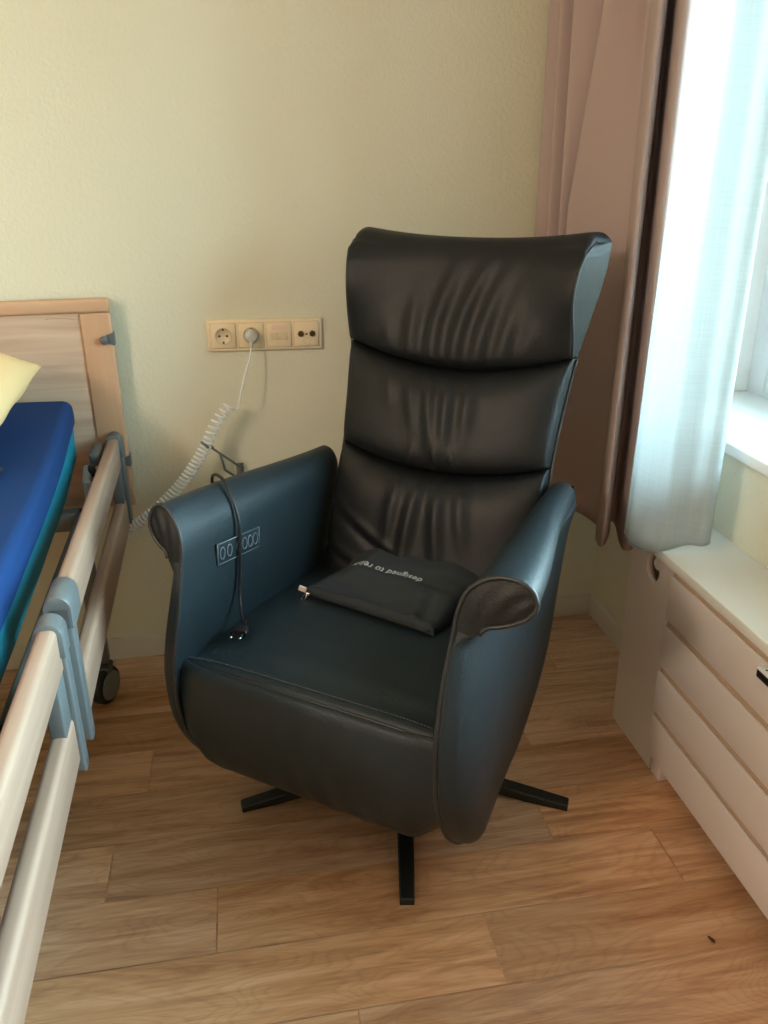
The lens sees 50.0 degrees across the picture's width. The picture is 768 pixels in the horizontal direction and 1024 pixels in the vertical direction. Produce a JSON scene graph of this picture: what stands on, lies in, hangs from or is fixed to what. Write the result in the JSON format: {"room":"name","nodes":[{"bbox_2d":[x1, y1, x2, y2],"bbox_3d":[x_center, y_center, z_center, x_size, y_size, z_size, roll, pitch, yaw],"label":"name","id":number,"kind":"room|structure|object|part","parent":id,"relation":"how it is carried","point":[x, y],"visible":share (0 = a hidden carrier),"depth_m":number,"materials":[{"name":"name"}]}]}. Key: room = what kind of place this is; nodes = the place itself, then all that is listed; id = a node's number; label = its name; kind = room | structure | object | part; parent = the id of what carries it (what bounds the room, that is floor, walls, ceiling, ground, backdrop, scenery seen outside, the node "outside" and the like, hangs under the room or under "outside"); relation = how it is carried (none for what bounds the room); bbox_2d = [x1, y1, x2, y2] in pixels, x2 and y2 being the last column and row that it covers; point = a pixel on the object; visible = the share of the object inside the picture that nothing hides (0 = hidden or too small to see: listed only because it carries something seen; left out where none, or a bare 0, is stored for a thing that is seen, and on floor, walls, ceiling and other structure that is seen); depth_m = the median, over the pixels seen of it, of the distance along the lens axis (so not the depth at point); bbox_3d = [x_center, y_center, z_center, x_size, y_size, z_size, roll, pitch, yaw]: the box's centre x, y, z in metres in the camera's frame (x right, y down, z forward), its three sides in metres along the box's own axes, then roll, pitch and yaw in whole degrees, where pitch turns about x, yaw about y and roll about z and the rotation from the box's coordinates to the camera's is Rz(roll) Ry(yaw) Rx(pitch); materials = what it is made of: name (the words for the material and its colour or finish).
{"room":"care facility","nodes":[
{"label":"care facility","id":0,"kind":"room"},
{"bbox_2d":[0,0,596,646],"bbox_3d":[-1.758,-0.704,1.832,5.540,2.650,0.120,-4,23,-9],"label":"wall","id":1,"kind":"structure","parent":0,"point":[180,164],"depth_m":1.99,"materials":[{"name":"beige paint"}]},
{"bbox_2d":[201,441,243,475],"bbox_3d":[-0.430,-0.133,2.200,0.038,0.147,0.135,16,28,34],"label":"hook","id":2,"kind":"object","parent":1,"relation":"attached to","point":[239,466],"visible":0.84,"depth_m":2.22,"materials":[{"name":"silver metal"}]},
{"bbox_3d":[-0.424,-0.149,2.200,0.106,0.091,0.018,-19,29,-37],"label":"bracket arm","id":3,"kind":"part","parent":2,"relation":"part of","materials":[{"name":"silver metal"}]},
{"bbox_3d":[-0.394,-0.109,2.261,0.020,0.055,0.004,-4,23,-9],"label":"wall plate","id":4,"kind":"part","parent":2,"relation":"part of","materials":[{"name":"silver metal"}]},
{"bbox_2d":[206,317,321,351],"bbox_3d":[-0.307,-0.457,2.126,0.294,0.081,0.017,-4,23,-9],"label":"panel","id":5,"kind":"object","parent":1,"relation":"attached to","point":[273,333],"visible":0.95,"depth_m":2.12,"materials":[{"name":"beige plastic"}]},
{"bbox_2d":[128,329,257,536],"bbox_3d":[-0.504,-0.195,2.133,0.402,0.523,0.062,-7,23,-16],"label":"cable","id":6,"kind":"object","parent":5,"relation":"attached to","point":[251,335],"visible":0.86,"depth_m":2.14,"materials":[{"name":"grey plastic"}]},
{"bbox_3d":[-0.411,-0.450,2.108,0.062,0.062,0.006,-4,23,-9],"label":"insert plate","id":7,"kind":"part","parent":5,"relation":"part of","materials":[{"name":"beige plastic"}]},
{"bbox_3d":[-0.341,-0.455,2.119,0.062,0.062,0.006,-4,23,-9],"label":"insert plate","id":8,"kind":"part","parent":5,"relation":"part of","materials":[{"name":"beige plastic"}]},
{"bbox_3d":[-0.271,-0.459,2.130,0.062,0.062,0.006,-4,23,-9],"label":"insert plate","id":9,"kind":"part","parent":5,"relation":"part of","materials":[{"name":"beige plastic"}]},
{"bbox_3d":[-0.201,-0.463,2.141,0.062,0.062,0.006,-4,23,-9],"label":"insert plate","id":10,"kind":"part","parent":5,"relation":"part of","materials":[{"name":"beige plastic"}]},
{"bbox_2d":[6,593,592,669],"bbox_3d":[-1.902,0.480,2.221,5.200,0.068,0.012,-4,23,-9],"label":"baseboard","id":11,"kind":"structure","parent":1,"relation":"attached to","point":[149,644],"depth_m":2.40,"materials":[{"name":"beige wood"}]},
{"bbox_2d":[0,614,767,1023],"bbox_3d":[-1.233,1.620,-0.456,5.540,0.002,6.172,-4,23,-9],"label":"floor","id":12,"kind":"structure","parent":0,"point":[171,902],"depth_m":1.60,"materials":[{"name":"brown wood"}]},
{"bbox_2d":[0,297,135,1023],"bbox_3d":[-0.962,0.369,1.208,1.008,1.030,2.027,-5,23,-10],"label":"bed","id":13,"kind":"object","parent":12,"relation":"on","point":[61,671],"visible":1,"depth_m":1.43,"materials":[{"name":"brown wood"}]},
{"bbox_3d":[-0.401,0.393,0.781,0.028,0.078,0.992,-5,23,-10],"label":"rail","id":14,"kind":"part","parent":13,"relation":"part of","materials":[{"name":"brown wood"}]},
{"bbox_2d":[0,401,76,682],"bbox_3d":[-0.990,0.230,1.128,0.835,0.251,1.946,-5,23,-10],"label":"mattress","id":15,"kind":"object","parent":13,"relation":"on","point":[38,456],"visible":0.99,"depth_m":1.67,"materials":[{"name":"teal fabric"}]},
{"bbox_2d":[0,353,41,425],"bbox_3d":[-1.123,-0.235,1.694,0.706,0.234,0.409,-2,23,-4],"label":"pillow","id":16,"kind":"object","parent":15,"relation":"on","point":[16,374],"visible":1,"depth_m":1.79,"materials":[{"name":"yellow fabric"}]},
{"bbox_3d":[-0.399,0.546,0.844,0.028,0.085,0.992,-5,23,-10],"label":"rail","id":17,"kind":"part","parent":13,"relation":"part of","materials":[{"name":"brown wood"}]},
{"bbox_3d":[-0.969,0.409,1.203,0.825,0.050,1.960,-5,23,-10],"label":"bed frame","id":18,"kind":"part","parent":13,"relation":"part of","materials":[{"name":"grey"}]},
{"bbox_3d":[-1.161,-0.220,2.022,0.866,0.498,0.014,-5,23,-10],"label":"headboard","id":19,"kind":"part","parent":13,"relation":"part of","materials":[{"name":"brown wood"}]},
{"bbox_3d":[-1.163,-0.464,1.922,1.007,0.034,0.031,-5,23,-10],"label":"headboard rail","id":20,"kind":"part","parent":13,"relation":"part of","materials":[{"name":"brown wood"}]},
{"bbox_3d":[-0.499,0.288,1.277,0.043,0.280,0.040,-5,23,-10],"label":"rail post","id":21,"kind":"part","parent":13,"relation":"part of","materials":[{"name":"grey plastic"}]},
{"bbox_3d":[-0.520,0.248,1.373,0.043,0.280,0.077,-5,23,-10],"label":"rail post","id":22,"kind":"part","parent":13,"relation":"part of","materials":[{"name":"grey plastic"}]},
{"bbox_3d":[-0.700,-0.062,1.952,0.023,0.082,0.090,-5,23,-10],"label":"release lever","id":23,"kind":"part","parent":13,"relation":"part of","materials":[{"name":"grey plastic"}]},
{"bbox_3d":[-0.604,0.006,1.720,0.028,0.078,0.844,-5,23,-10],"label":"rail","id":24,"kind":"part","parent":13,"relation":"part of","materials":[{"name":"brown wood"}]},
{"bbox_3d":[-0.690,-0.100,1.962,0.023,0.033,0.032,2,23,5],"label":"lever knob","id":25,"kind":"part","parent":13,"relation":"part of","materials":[{"name":"black plastic"}]},
{"bbox_3d":[-0.751,0.236,2.127,0.036,0.348,0.036,-5,23,-10],"label":"bed leg","id":26,"kind":"part","parent":13,"relation":"part of","materials":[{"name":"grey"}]},
{"bbox_3d":[-0.603,0.159,1.784,0.028,0.085,0.844,-5,23,-10],"label":"rail","id":27,"kind":"part","parent":13,"relation":"part of","materials":[{"name":"brown wood"}]},
{"bbox_3d":[-0.704,-0.254,2.108,0.073,0.506,0.027,-5,23,-10],"label":"headboard post","id":28,"kind":"part","parent":13,"relation":"part of","materials":[{"name":"brown wood"}]},
{"bbox_3d":[-0.688,-0.084,2.140,0.043,0.250,0.045,-5,23,-10],"label":"rail post","id":29,"kind":"part","parent":13,"relation":"part of","materials":[{"name":"grey plastic"}]},
{"bbox_2d":[148,227,611,904],"bbox_3d":[0.040,0.063,1.713,0.774,1.189,0.795,11,25,25],"label":"recliner chair","id":30,"kind":"object","parent":12,"relation":"on","point":[464,351],"visible":0.97,"depth_m":1.69,"materials":[{"name":"leather"}]},
{"bbox_2d":[211,473,248,639],"bbox_3d":[-0.314,0.077,1.688,0.049,0.285,0.262,-6,23,-13],"label":"power cord","id":31,"kind":"object","parent":30,"relation":"on","point":[241,629],"visible":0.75,"depth_m":1.68,"materials":[{"name":"black plastic"}]},
{"bbox_3d":[-0.300,0.069,1.694,0.004,0.057,0.139,12,26,27],"label":"control panel","id":32,"kind":"part","parent":30,"relation":"part of","materials":[{"name":"grey plastic"}]},
{"bbox_3d":[-0.289,0.190,1.850,0.095,0.601,0.624,12,26,28],"label":"armrest","id":33,"kind":"part","parent":30,"relation":"part of","materials":[{"name":"leather"}]},
{"bbox_3d":[-0.145,0.613,1.875,0.361,0.052,0.040,-8,23,-16],"label":"leg","id":34,"kind":"part","parent":30,"relation":"part of","materials":[{"name":"black metal"}]},
{"bbox_3d":[-0.022,0.266,1.733,0.562,0.104,0.573,11,25,25],"label":"seat","id":35,"kind":"part","parent":30,"relation":"part of","materials":[{"name":"leather"}]},
{"bbox_2d":[298,548,478,635],"bbox_3d":[0.014,0.152,1.789,0.342,0.084,0.239,14,27,32],"label":"pouch","id":36,"kind":"object","parent":30,"relation":"on","point":[423,595],"visible":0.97,"depth_m":1.75,"materials":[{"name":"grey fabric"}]},
{"bbox_3d":[-0.170,0.185,1.793,0.021,0.022,0.009,-6,23,-12],"label":"zipper pull","id":37,"kind":"part","parent":36,"relation":"part of","materials":[{"name":"silver metal"}]},
{"bbox_3d":[0.045,0.665,1.745,0.040,0.052,0.361,0,23,0],"label":"leg","id":38,"kind":"part","parent":30,"relation":"part of","materials":[{"name":"black metal"}]},
{"bbox_2d":[324,440,549,576],"bbox_3d":[0.097,0.049,1.855,0.520,0.335,0.161,11,25,25],"label":"lumbar cushion","id":39,"kind":"object","parent":30,"relation":"on","point":[398,502],"depth_m":1.82,"materials":[{"name":"leather"}]},
{"bbox_2d":[344,339,576,474],"bbox_3d":[0.133,-0.222,1.825,0.536,0.256,0.149,11,25,25],"label":"cushion","id":40,"kind":"object","parent":30,"relation":"on","point":[412,408],"depth_m":1.78,"materials":[{"name":"leather"}]},
{"bbox_2d":[347,227,611,368],"bbox_3d":[0.172,-0.463,1.800,0.596,0.286,0.138,11,25,25],"label":"cushion","id":41,"kind":"object","parent":30,"relation":"on","point":[415,301],"depth_m":1.76,"materials":[{"name":"leather"}]},
{"bbox_3d":[0.273,0.295,1.583,0.138,0.601,0.623,9,24,23],"label":"armrest","id":42,"kind":"part","parent":30,"relation":"part of","materials":[{"name":"leather"}]},
{"bbox_3d":[0.147,-0.179,1.860,0.594,0.842,0.288,11,25,25],"label":"backrest","id":43,"kind":"part","parent":30,"relation":"part of","materials":[{"name":"leather"}]},
{"bbox_3d":[0.236,0.611,1.872,0.361,0.052,0.040,7,24,17],"label":"leg","id":44,"kind":"part","parent":30,"relation":"part of","materials":[{"name":"black metal"}]},
{"bbox_2d":[612,528,767,918],"bbox_3d":[0.813,0.613,1.207,0.174,0.546,1.827,-4,23,-9],"label":"dresser","id":45,"kind":"object","parent":12,"relation":"on","point":[690,699],"visible":0.83,"depth_m":1.67,"materials":[{"name":"white wood"}]},
{"bbox_3d":[0.614,0.324,1.939,0.018,0.524,0.204,-4,23,-9],"label":"panel","id":46,"kind":"part","parent":45,"relation":"part of","materials":[{"name":"beige wood"}]},
{"bbox_2d":[654,558,658,570],"bbox_3d":[0.685,0.104,1.859,0.153,0.051,0.037,-4,23,-9],"label":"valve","id":47,"kind":"object","parent":45,"relation":"attached to","point":[656,564],"visible":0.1,"depth_m":1.85,"materials":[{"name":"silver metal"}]},
{"bbox_3d":[0.671,0.283,2.035,0.129,0.524,0.018,-4,23,-9],"label":"panel","id":48,"kind":"part","parent":45,"relation":"part of","materials":[{"name":"black"}]},
{"bbox_3d":[0.751,0.814,1.164,0.007,0.104,1.619,-4,23,-9],"label":"panel","id":49,"kind":"part","parent":45,"relation":"part of","materials":[{"name":"beige wood"}]},
{"bbox_3d":[0.750,0.704,1.119,0.007,0.102,1.619,-4,23,-9],"label":"panel","id":50,"kind":"part","parent":45,"relation":"part of","materials":[{"name":"beige wood"}]},
{"bbox_3d":[0.749,0.596,1.074,0.007,0.100,1.619,-4,23,-9],"label":"panel","id":51,"kind":"part","parent":45,"relation":"part of","materials":[{"name":"beige wood"}]},
{"bbox_3d":[0.748,0.487,1.029,0.007,0.104,1.619,-4,23,-9],"label":"panel","id":52,"kind":"part","parent":45,"relation":"part of","materials":[{"name":"beige wood"}]},
{"bbox_2d":[756,666,767,686],"bbox_3d":[0.664,0.295,1.390,0.020,0.021,0.100,-4,23,-9],"label":"handle","id":53,"kind":"object","parent":45,"relation":"attached to","point":[762,671],"visible":1,"depth_m":1.42,"materials":[{"name":"black metal"}]},
{"bbox_2d":[592,390,767,627],"bbox_3d":[1.319,0.256,-0.563,0.340,2.650,6.000,-4,23,-9],"label":"wall","id":54,"kind":"structure","parent":0,"point":[741,509],"depth_m":1.81,"materials":[{"name":"beige paint"}]},
{"bbox_2d":[589,595,622,651],"bbox_3d":[1.159,1.418,-0.120,0.012,0.068,5.988,-4,23,-9],"label":"baseboard","id":55,"kind":"structure","parent":54,"relation":"attached to","point":[600,615],"depth_m":2.49,"materials":[{"name":"beige wood"}]},
{"bbox_2d":[724,174,767,476],"bbox_3d":[1.030,-0.562,0.850,0.353,1.515,2.286,-4,23,-9],"label":"window","id":56,"kind":"structure","parent":54,"relation":"in","point":[747,433],"depth_m":2.07,"materials":[{"name":"white glass"}]},
{"bbox_3d":[1.174,-0.581,0.868,0.060,1.495,2.285,-4,23,-9],"label":"frame","id":57,"kind":"part","parent":56,"relation":"part of","materials":[{"name":"white plastic"}]},
{"bbox_3d":[-1.267,-0.846,-1.429,5.540,0.100,6.120,-4,23,-9],"label":"ceiling","id":58,"kind":"structure","parent":0,"visible":0},
{"bbox_2d":[535,0,694,550],"bbox_3d":[0.528,-0.983,1.773,0.216,2.131,0.516,-4,23,-9],"label":"curtain","id":59,"kind":"object","parent":58,"relation":"hanging from","point":[615,70],"visible":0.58,"depth_m":1.84,"materials":[{"name":"fabric"}]},
{"bbox_2d":[623,0,767,552],"bbox_3d":[0.593,-0.868,1.414,0.073,2.068,0.204,-17,28,-34],"label":"sheer curtain","id":60,"kind":"object","parent":58,"relation":"hanging from","point":[720,171],"visible":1,"depth_m":1.56,"materials":[{"name":"white fabric"}]}
]}

